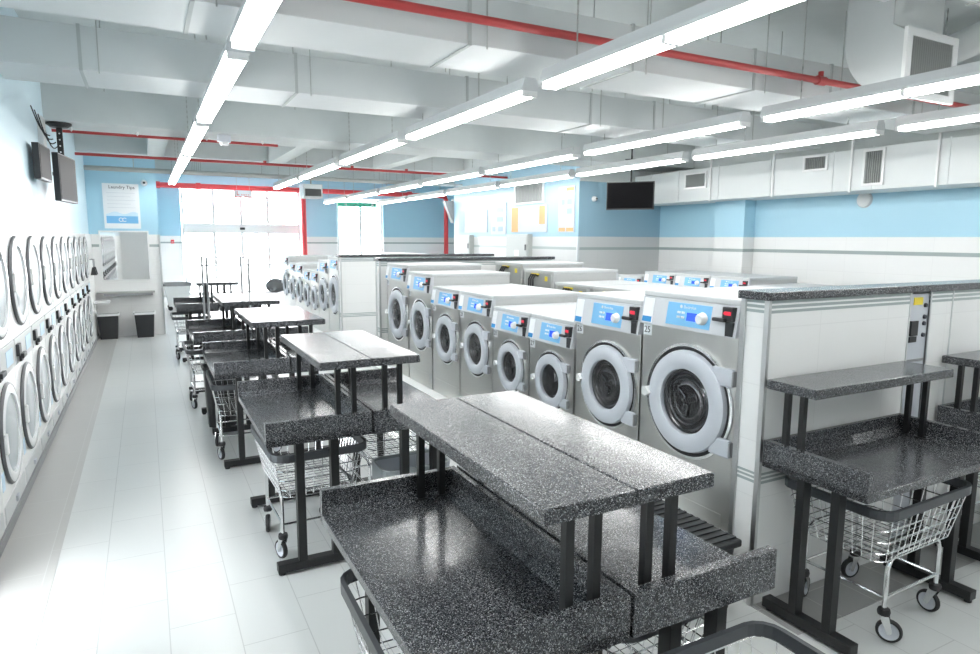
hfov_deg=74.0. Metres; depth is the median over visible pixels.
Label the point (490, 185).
tube light
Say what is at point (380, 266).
wall
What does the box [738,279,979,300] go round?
countertop
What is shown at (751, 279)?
washing machine
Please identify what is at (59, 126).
mount
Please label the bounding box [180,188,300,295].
door
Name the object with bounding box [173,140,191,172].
tube light
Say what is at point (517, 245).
electrical box
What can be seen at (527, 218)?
poster
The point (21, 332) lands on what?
dryer
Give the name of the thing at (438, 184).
conduit
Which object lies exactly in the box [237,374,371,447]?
tray
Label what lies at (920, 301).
panel
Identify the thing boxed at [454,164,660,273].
wall
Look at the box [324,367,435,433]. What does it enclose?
tray
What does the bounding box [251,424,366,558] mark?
cart
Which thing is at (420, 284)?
washing machine
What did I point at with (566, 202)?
poster
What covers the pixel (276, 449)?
wire basket
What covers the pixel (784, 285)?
washing machine
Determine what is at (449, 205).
bracket
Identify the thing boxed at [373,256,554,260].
countertop
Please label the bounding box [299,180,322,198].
vent box
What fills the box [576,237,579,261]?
trim
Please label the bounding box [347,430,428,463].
wire basket
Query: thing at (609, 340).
washing machine
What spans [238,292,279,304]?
shelf
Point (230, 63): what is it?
tube light
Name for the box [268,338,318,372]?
tray
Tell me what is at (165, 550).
floor
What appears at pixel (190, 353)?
wire basket
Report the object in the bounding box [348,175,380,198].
tube light
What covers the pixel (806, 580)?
wheel
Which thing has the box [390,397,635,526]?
shelf
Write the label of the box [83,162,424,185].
conduit
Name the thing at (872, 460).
tray
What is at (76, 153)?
pipe
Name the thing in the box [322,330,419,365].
shelf
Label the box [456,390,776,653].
folding table
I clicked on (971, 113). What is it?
tube light
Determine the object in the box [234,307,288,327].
shelf
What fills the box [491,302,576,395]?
washing machine
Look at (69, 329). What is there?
dryer
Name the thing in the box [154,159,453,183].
ceiling beam
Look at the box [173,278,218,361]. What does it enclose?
folding table
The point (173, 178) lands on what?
tube light
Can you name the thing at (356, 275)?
wall
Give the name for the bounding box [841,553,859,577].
wheel
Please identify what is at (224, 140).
emergency light
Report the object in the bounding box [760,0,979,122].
tube light
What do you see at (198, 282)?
shelf
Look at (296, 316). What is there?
shelf
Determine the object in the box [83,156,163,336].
wall
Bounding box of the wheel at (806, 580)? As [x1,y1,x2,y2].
[803,577,809,596]
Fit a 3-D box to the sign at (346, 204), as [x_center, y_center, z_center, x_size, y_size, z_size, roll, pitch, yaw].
[-4.920,-4.541,24.124,1.450,0.160,0.034,-4,9,-28]
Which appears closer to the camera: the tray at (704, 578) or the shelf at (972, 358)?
the tray at (704, 578)
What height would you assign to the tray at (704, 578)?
0.139 m
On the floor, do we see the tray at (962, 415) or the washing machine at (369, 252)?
the washing machine at (369, 252)
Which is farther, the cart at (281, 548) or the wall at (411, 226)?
the wall at (411, 226)
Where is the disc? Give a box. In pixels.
[857,194,872,207]
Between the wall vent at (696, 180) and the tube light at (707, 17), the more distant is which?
the wall vent at (696, 180)
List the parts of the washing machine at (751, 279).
display panel, control panel, lid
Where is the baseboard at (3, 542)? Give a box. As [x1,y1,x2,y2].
[0,334,98,557]
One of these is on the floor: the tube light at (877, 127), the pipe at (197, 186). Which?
the pipe at (197, 186)
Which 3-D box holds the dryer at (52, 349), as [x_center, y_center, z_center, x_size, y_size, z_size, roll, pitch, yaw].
[-4.842,0.057,6.457,0.905,1.990,0.824,-4,9,-28]
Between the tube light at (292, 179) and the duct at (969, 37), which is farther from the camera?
the tube light at (292, 179)
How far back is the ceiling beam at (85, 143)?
11.89 m
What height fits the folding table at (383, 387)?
1.243 m
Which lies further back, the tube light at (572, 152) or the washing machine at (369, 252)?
the washing machine at (369, 252)
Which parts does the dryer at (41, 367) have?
door handle, door glass, door, control panel, door handle, door glass, door, lint panel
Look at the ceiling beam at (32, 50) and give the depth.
5.81 m
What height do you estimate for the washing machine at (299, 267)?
1.185 m
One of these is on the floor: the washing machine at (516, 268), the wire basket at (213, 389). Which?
the washing machine at (516, 268)
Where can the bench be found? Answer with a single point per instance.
(717, 537)
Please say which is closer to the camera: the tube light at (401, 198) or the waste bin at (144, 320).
the waste bin at (144, 320)
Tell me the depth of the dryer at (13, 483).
4.45 m
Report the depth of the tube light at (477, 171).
11.42 m
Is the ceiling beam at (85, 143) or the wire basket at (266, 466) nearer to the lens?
the wire basket at (266, 466)
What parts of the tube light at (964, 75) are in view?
hanging chain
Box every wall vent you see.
[684,171,707,189]
[802,153,828,171]
[861,147,886,185]
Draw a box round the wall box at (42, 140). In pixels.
[37,115,46,146]
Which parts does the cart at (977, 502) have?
tube frame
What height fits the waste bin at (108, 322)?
0.495 m
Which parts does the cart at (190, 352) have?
tube frame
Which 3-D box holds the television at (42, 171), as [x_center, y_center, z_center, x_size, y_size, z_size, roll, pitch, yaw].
[-4.403,-1.612,6.392,0.063,0.340,0.500,-3,8,-24]
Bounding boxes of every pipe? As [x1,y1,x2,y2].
[51,127,277,146]
[75,152,507,178]
[156,181,447,254]
[344,0,968,107]
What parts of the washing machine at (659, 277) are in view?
display panel, control panel, lid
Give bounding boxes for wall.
[0,7,97,341]
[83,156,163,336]
[155,173,453,296]
[337,256,491,335]
[375,259,551,340]
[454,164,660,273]
[658,187,979,285]
[728,289,979,606]
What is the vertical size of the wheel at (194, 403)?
0.135 m
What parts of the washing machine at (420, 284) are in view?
display panel, door, kick panel, control panel, lid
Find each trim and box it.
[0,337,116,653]
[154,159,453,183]
[158,235,165,333]
[187,274,282,284]
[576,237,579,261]
[580,84,979,181]
[751,522,979,634]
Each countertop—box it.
[336,254,493,256]
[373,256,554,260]
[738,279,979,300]
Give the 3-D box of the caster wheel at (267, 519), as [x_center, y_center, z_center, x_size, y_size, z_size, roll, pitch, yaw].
[-1.477,1.297,4.335,0.054,0.135,0.116,-4,9,-28]
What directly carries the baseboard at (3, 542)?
attached to the wall at (27, 203)
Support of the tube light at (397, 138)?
hanging from the ceiling
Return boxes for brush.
[89,259,96,274]
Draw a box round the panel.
[891,293,929,537]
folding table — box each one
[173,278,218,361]
[187,293,252,414]
[202,307,289,468]
[211,278,258,318]
[237,332,371,575]
[238,292,307,378]
[266,306,349,450]
[319,397,635,653]
[322,330,436,484]
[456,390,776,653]
[762,361,979,653]
[932,350,979,560]
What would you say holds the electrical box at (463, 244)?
attached to the wall at (624, 241)
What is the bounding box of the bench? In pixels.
[640,499,741,624]
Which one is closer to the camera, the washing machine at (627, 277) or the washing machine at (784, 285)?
the washing machine at (784, 285)
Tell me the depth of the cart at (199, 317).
10.40 m
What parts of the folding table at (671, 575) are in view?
shelf post, leg, shelf post, leg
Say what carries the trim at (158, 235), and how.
attached to the wall at (125, 305)
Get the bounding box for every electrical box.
[454,235,473,253]
[506,234,531,256]
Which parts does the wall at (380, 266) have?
corner trim, corner trim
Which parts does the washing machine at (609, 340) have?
number plate, door, display panel, control panel, dial knob, lid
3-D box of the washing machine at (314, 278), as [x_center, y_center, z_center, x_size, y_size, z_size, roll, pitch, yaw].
[-2.856,-0.548,12.577,1.172,1.095,0.636,-4,9,-28]
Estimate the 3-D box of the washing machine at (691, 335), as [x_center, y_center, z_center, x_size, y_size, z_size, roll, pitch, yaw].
[1.625,0.467,4.139,1.172,1.385,0.771,-4,9,-28]
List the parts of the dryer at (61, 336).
door handle, door, door glass, control panel, door handle, door glass, door, lint panel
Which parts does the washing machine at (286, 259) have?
door, control panel, lid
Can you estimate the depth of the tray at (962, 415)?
3.99 m
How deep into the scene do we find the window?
24.37 m
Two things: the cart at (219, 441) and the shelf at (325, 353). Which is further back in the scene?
the cart at (219, 441)
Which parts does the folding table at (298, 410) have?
leg, shelf post, leg, shelf post, leg, shelf post, shelf post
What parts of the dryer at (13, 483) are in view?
door glass, door, door handle, control panel, door glass, door, lint panel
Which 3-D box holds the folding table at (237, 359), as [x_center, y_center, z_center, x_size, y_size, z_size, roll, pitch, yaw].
[-2.268,0.507,6.018,0.610,1.243,1.220,-4,9,-28]
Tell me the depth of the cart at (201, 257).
9.50 m
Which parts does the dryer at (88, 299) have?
door glass, door, door, lint panel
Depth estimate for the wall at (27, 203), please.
6.19 m
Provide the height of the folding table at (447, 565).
1.243 m
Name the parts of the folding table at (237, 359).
leg, leg, leg, shelf post, shelf post, shelf post, shelf post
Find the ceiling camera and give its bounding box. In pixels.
[141,180,146,185]
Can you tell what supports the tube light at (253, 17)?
hanging from the ceiling
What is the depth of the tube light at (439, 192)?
16.45 m
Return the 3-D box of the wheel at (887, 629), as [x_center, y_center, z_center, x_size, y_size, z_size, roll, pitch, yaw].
[1.945,1.472,3.171,0.078,0.135,0.108,-4,9,-28]
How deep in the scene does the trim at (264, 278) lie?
28.29 m
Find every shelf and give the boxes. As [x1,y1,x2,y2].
[93,300,109,311]
[192,278,217,285]
[211,278,238,285]
[212,293,251,306]
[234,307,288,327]
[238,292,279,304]
[266,306,324,325]
[280,332,370,370]
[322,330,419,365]
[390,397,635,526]
[456,390,714,504]
[767,361,953,399]
[942,350,979,368]
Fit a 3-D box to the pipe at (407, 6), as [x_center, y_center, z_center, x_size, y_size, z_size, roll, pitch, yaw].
[1.792,-2.343,4.990,9.900,0.790,0.096,-4,9,-28]
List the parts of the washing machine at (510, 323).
display panel, door, control panel, dial knob, lid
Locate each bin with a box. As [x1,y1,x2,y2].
[96,312,119,339]
[133,310,154,337]
[372,449,449,478]
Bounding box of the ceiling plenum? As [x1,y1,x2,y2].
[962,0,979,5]
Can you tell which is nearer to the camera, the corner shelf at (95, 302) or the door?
the corner shelf at (95, 302)
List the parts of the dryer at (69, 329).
door glass, door, control panel, door glass, door, lint panel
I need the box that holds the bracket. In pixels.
[442,199,453,222]
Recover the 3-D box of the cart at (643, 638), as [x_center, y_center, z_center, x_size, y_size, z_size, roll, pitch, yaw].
[0.453,1.256,2.582,0.582,0.705,0.816,-4,9,-30]
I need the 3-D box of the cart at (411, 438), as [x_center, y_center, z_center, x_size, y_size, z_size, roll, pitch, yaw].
[-0.750,0.951,4.799,0.582,0.705,0.816,-4,9,-28]
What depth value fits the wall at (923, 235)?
9.56 m
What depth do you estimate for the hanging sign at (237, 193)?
21.59 m
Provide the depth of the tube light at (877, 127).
7.15 m
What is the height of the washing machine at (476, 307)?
1.185 m
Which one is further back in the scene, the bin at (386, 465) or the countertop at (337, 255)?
the countertop at (337, 255)
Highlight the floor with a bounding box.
[34,283,979,653]
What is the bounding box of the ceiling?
[14,0,979,186]
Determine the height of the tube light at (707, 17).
1.018 m
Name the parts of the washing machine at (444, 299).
display panel, control panel, door, kick panel, lid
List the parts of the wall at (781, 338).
corner trim, corner trim, edge trim, edge trim, edge trim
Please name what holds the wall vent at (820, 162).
attached to the duct at (947, 163)
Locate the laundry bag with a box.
[266,278,283,292]
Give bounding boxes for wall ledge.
[96,290,154,296]
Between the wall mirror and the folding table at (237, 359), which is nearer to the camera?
the folding table at (237, 359)
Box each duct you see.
[635,132,979,205]
[845,0,958,104]
[949,21,979,89]
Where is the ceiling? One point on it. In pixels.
(825, 27)
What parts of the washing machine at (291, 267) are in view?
door, lid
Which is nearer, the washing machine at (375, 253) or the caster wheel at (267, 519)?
the caster wheel at (267, 519)
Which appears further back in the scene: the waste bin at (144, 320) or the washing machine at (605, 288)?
the waste bin at (144, 320)
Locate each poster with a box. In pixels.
[459,210,487,232]
[491,202,506,234]
[511,205,547,231]
[558,185,575,231]
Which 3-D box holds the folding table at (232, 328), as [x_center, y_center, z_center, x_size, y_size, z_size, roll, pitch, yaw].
[-3.213,0.272,7.719,0.610,1.243,1.220,-4,9,-28]
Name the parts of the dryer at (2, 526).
lint panel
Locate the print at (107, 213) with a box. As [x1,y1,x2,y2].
[106,212,137,215]
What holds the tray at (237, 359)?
on the folding table at (237, 359)
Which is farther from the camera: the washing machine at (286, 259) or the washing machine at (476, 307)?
the washing machine at (286, 259)
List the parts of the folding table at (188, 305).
leg, leg, shelf post, shelf post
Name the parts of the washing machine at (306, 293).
door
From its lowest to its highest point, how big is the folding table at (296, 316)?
1.243 m
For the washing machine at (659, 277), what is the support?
on the floor
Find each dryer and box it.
[0,230,25,528]
[0,462,4,539]
[2,230,40,484]
[21,231,52,452]
[36,232,62,427]
[47,232,69,406]
[57,233,76,391]
[65,233,81,377]
[71,234,86,366]
[76,234,89,357]
[81,234,93,349]
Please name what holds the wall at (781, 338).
on the floor
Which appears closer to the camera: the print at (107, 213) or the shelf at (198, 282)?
the shelf at (198, 282)
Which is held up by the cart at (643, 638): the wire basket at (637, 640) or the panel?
the wire basket at (637, 640)
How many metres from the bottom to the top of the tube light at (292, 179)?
1.018 m
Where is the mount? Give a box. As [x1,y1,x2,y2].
[45,121,71,174]
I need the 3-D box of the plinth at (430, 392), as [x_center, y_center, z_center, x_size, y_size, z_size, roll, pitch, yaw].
[1.119,0.914,6.878,2.920,0.235,5.990,-4,9,-28]
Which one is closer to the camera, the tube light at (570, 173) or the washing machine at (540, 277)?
the washing machine at (540, 277)
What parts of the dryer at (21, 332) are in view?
door handle, door glass, door, control panel, door handle, door glass, door, lint panel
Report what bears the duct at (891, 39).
hanging from the ceiling
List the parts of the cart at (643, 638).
tube frame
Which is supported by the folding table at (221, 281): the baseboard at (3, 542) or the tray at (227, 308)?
the tray at (227, 308)
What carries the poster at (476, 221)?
attached to the wall at (624, 241)
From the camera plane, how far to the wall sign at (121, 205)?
12.62 m
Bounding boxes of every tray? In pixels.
[173,296,218,312]
[187,318,252,344]
[202,338,289,379]
[219,304,258,310]
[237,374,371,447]
[244,322,307,338]
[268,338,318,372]
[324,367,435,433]
[457,465,776,637]
[762,413,979,503]
[936,397,979,431]
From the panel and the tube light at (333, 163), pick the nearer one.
the panel
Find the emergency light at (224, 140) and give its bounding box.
[216,134,230,145]
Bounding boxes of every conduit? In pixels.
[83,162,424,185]
[200,162,462,186]
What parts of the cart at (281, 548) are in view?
tube frame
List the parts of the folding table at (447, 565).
leg, shelf post, shelf post, shelf post, shelf post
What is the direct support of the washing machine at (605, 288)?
on the floor
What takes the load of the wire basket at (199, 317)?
on the cart at (199, 317)
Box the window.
[337,199,382,253]
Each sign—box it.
[102,183,140,228]
[234,183,251,196]
[338,202,375,206]
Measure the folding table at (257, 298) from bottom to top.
1.243 m
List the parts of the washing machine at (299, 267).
door, control panel, lid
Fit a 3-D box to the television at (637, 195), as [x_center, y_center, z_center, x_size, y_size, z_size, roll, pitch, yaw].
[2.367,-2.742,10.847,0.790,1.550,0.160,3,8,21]
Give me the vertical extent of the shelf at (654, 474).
0.048 m
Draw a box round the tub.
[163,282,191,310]
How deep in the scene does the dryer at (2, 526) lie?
4.10 m
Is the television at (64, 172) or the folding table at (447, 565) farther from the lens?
the television at (64, 172)
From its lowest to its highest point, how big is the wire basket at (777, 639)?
0.247 m
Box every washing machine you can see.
[281,255,333,306]
[288,261,318,305]
[294,263,317,308]
[302,268,316,312]
[309,270,319,329]
[317,260,329,331]
[327,257,338,331]
[364,252,407,253]
[375,253,425,253]
[385,262,481,376]
[407,270,509,389]
[430,284,542,397]
[458,288,580,396]
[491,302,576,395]
[495,261,583,284]
[524,268,618,288]
[527,311,576,414]
[555,280,656,291]
[574,289,661,441]
[592,284,702,291]
[618,274,644,281]
[639,286,777,531]
[644,270,711,284]
[674,272,748,287]
[709,274,797,287]
[750,283,835,287]
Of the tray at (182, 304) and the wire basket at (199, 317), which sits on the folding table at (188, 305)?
the tray at (182, 304)
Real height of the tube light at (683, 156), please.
1.018 m
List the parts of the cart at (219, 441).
tube frame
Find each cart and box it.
[170,312,211,359]
[182,340,205,408]
[200,256,250,318]
[201,363,236,426]
[206,369,281,459]
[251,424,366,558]
[340,569,402,653]
[347,430,428,482]
[592,605,727,653]
[661,620,824,653]
[785,475,971,642]
[958,471,979,537]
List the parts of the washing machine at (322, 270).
control panel, door, kick panel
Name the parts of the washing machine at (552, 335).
number plate, display panel, door, control panel, lid, dial knob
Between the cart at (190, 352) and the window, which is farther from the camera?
the window
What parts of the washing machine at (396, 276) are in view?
display panel, door, control panel, kick panel, lid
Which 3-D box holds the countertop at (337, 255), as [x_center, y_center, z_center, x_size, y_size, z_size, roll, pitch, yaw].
[-1.212,-1.226,11.114,2.815,0.042,0.195,-4,9,-28]
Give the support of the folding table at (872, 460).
on the floor
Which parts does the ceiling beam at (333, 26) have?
hanger rod, hanger rod, hanger rod, hanger rod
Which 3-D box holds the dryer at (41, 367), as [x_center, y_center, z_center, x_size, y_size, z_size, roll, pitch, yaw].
[-4.450,0.158,5.721,0.905,1.990,0.824,-4,9,-28]
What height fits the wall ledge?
0.080 m
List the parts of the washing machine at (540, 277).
panel, lid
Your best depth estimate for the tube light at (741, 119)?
6.71 m
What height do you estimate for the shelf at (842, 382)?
0.048 m
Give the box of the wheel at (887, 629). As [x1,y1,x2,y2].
[875,615,902,642]
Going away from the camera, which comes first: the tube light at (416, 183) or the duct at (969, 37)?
the duct at (969, 37)
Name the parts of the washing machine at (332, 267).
control panel, door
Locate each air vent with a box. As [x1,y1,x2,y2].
[514,182,544,204]
[901,25,958,104]
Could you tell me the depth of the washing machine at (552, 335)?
5.11 m
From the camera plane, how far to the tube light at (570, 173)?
11.80 m
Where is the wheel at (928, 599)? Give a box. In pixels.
[916,588,939,611]
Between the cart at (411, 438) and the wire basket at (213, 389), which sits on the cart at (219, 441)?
the wire basket at (213, 389)
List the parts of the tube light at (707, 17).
hanging chain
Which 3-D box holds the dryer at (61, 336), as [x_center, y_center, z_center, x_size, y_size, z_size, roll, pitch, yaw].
[-5.234,-0.045,7.194,0.905,1.990,0.824,-4,9,-28]
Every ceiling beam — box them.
[0,0,979,134]
[0,15,821,153]
[40,82,694,171]
[74,133,497,175]
[146,138,503,169]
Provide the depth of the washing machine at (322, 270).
11.62 m
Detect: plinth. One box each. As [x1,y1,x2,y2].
[294,325,321,332]
[374,365,446,398]
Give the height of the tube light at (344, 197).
1.018 m
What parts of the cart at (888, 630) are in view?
tube frame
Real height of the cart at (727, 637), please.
0.705 m
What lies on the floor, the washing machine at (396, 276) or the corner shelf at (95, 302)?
the washing machine at (396, 276)
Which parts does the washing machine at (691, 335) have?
number plate, door, display panel, control panel, kick panel, dial knob, lid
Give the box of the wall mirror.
[98,230,151,280]
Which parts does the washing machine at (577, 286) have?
panel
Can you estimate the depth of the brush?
11.72 m
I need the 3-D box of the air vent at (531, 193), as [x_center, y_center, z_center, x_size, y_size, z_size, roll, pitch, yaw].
[0.795,-2.793,13.333,0.030,0.520,1.150,-4,9,-28]
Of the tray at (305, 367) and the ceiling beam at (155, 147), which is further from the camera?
the ceiling beam at (155, 147)
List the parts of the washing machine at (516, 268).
panel, lid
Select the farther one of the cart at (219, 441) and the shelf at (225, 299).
the shelf at (225, 299)
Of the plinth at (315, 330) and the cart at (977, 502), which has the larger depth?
the plinth at (315, 330)
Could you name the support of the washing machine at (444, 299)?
on the floor
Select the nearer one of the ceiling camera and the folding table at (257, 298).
the folding table at (257, 298)
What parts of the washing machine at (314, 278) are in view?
door, control panel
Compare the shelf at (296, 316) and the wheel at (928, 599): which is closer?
the wheel at (928, 599)
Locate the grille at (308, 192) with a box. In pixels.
[305,189,320,195]
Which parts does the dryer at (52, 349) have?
door handle, door glass, door, control panel, door handle, door glass, door, lint panel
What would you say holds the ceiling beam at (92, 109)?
attached to the ceiling
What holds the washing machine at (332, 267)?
on the floor
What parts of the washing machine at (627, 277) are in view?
lid, control panel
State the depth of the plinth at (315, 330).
12.26 m
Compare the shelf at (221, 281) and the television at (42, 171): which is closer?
the television at (42, 171)
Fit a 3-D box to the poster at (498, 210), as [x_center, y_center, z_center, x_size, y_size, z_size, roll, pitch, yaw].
[0.191,-2.425,14.546,0.018,0.700,0.700,-4,9,-28]
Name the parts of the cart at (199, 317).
tube frame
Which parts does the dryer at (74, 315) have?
door glass, door, control panel, door, door glass, lint panel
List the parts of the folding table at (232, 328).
shelf post, shelf post, shelf post, shelf post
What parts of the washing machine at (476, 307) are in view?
display panel, door, control panel, dial knob, lid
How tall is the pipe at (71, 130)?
0.067 m
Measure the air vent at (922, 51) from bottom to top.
0.530 m
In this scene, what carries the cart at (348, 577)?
on the floor
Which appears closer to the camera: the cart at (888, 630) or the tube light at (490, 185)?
the cart at (888, 630)
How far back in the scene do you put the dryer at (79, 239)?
10.22 m
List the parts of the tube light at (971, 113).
hanging chain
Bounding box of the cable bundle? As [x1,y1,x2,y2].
[30,105,58,148]
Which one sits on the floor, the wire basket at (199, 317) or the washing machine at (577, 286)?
the washing machine at (577, 286)
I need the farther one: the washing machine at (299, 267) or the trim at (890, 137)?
the washing machine at (299, 267)
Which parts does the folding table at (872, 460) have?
shelf post, leg, shelf post, leg, shelf post, leg, shelf post, leg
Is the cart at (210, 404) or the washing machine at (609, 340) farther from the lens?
the cart at (210, 404)
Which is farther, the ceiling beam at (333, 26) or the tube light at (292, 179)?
the tube light at (292, 179)
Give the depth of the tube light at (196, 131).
6.97 m
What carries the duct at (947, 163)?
attached to the wall at (923, 235)
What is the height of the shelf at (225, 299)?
0.048 m
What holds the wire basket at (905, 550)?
on the cart at (888, 630)
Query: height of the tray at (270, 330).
0.139 m
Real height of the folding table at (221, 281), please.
1.243 m
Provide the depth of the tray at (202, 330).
7.63 m
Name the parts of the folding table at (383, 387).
shelf post, leg, leg, shelf post, shelf post, leg, leg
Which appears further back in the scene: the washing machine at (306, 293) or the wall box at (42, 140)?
the washing machine at (306, 293)
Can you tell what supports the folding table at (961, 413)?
on the floor
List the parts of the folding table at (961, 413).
shelf post, leg, shelf post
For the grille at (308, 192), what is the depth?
16.42 m
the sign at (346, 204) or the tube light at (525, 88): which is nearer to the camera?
the tube light at (525, 88)
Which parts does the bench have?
lid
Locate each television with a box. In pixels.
[31,142,51,182]
[51,152,77,203]
[606,148,654,209]
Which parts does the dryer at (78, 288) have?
door glass, door, door glass, door, lint panel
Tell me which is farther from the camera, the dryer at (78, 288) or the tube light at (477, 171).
the tube light at (477, 171)
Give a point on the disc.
(863, 200)
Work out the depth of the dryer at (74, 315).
8.74 m
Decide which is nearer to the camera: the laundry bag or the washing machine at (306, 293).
the washing machine at (306, 293)
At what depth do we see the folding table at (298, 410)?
3.88 m
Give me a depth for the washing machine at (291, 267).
14.03 m
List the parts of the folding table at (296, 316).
shelf post, shelf post, leg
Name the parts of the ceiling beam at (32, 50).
hanger rod, hanger rod, hanger rod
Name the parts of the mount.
ceiling plate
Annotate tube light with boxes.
[168,140,180,184]
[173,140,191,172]
[181,34,208,155]
[196,34,249,123]
[229,0,281,51]
[273,158,302,188]
[299,151,342,179]
[324,189,349,203]
[338,63,407,164]
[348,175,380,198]
[377,174,408,204]
[379,162,423,193]
[404,76,537,139]
[407,174,446,199]
[422,159,484,185]
[446,181,500,194]
[484,89,580,173]
[499,168,574,186]
[539,0,803,90]
[575,99,689,176]
[582,30,750,155]
[691,117,884,159]
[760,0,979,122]
[894,8,979,131]
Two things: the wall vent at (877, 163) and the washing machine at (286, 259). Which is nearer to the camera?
the wall vent at (877, 163)
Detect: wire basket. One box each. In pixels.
[173,313,207,334]
[185,344,205,374]
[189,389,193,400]
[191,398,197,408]
[209,374,273,415]
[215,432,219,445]
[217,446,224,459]
[255,437,362,497]
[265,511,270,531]
[274,447,281,452]
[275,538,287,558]
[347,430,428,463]
[592,617,703,653]
[594,648,610,653]
[706,636,797,653]
[790,480,965,562]
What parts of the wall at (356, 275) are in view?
corner trim, corner trim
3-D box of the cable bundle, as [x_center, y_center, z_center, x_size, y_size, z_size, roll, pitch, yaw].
[-4.620,-2.065,6.756,0.150,0.324,0.761,-4,9,-28]
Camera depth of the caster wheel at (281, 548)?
3.95 m
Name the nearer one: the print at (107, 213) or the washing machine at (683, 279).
the washing machine at (683, 279)
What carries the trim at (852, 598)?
attached to the wall at (781, 338)
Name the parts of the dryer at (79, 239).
door, door glass, door, door glass, lint panel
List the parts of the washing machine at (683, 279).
display panel, control panel, lid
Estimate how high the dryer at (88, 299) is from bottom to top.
1.990 m

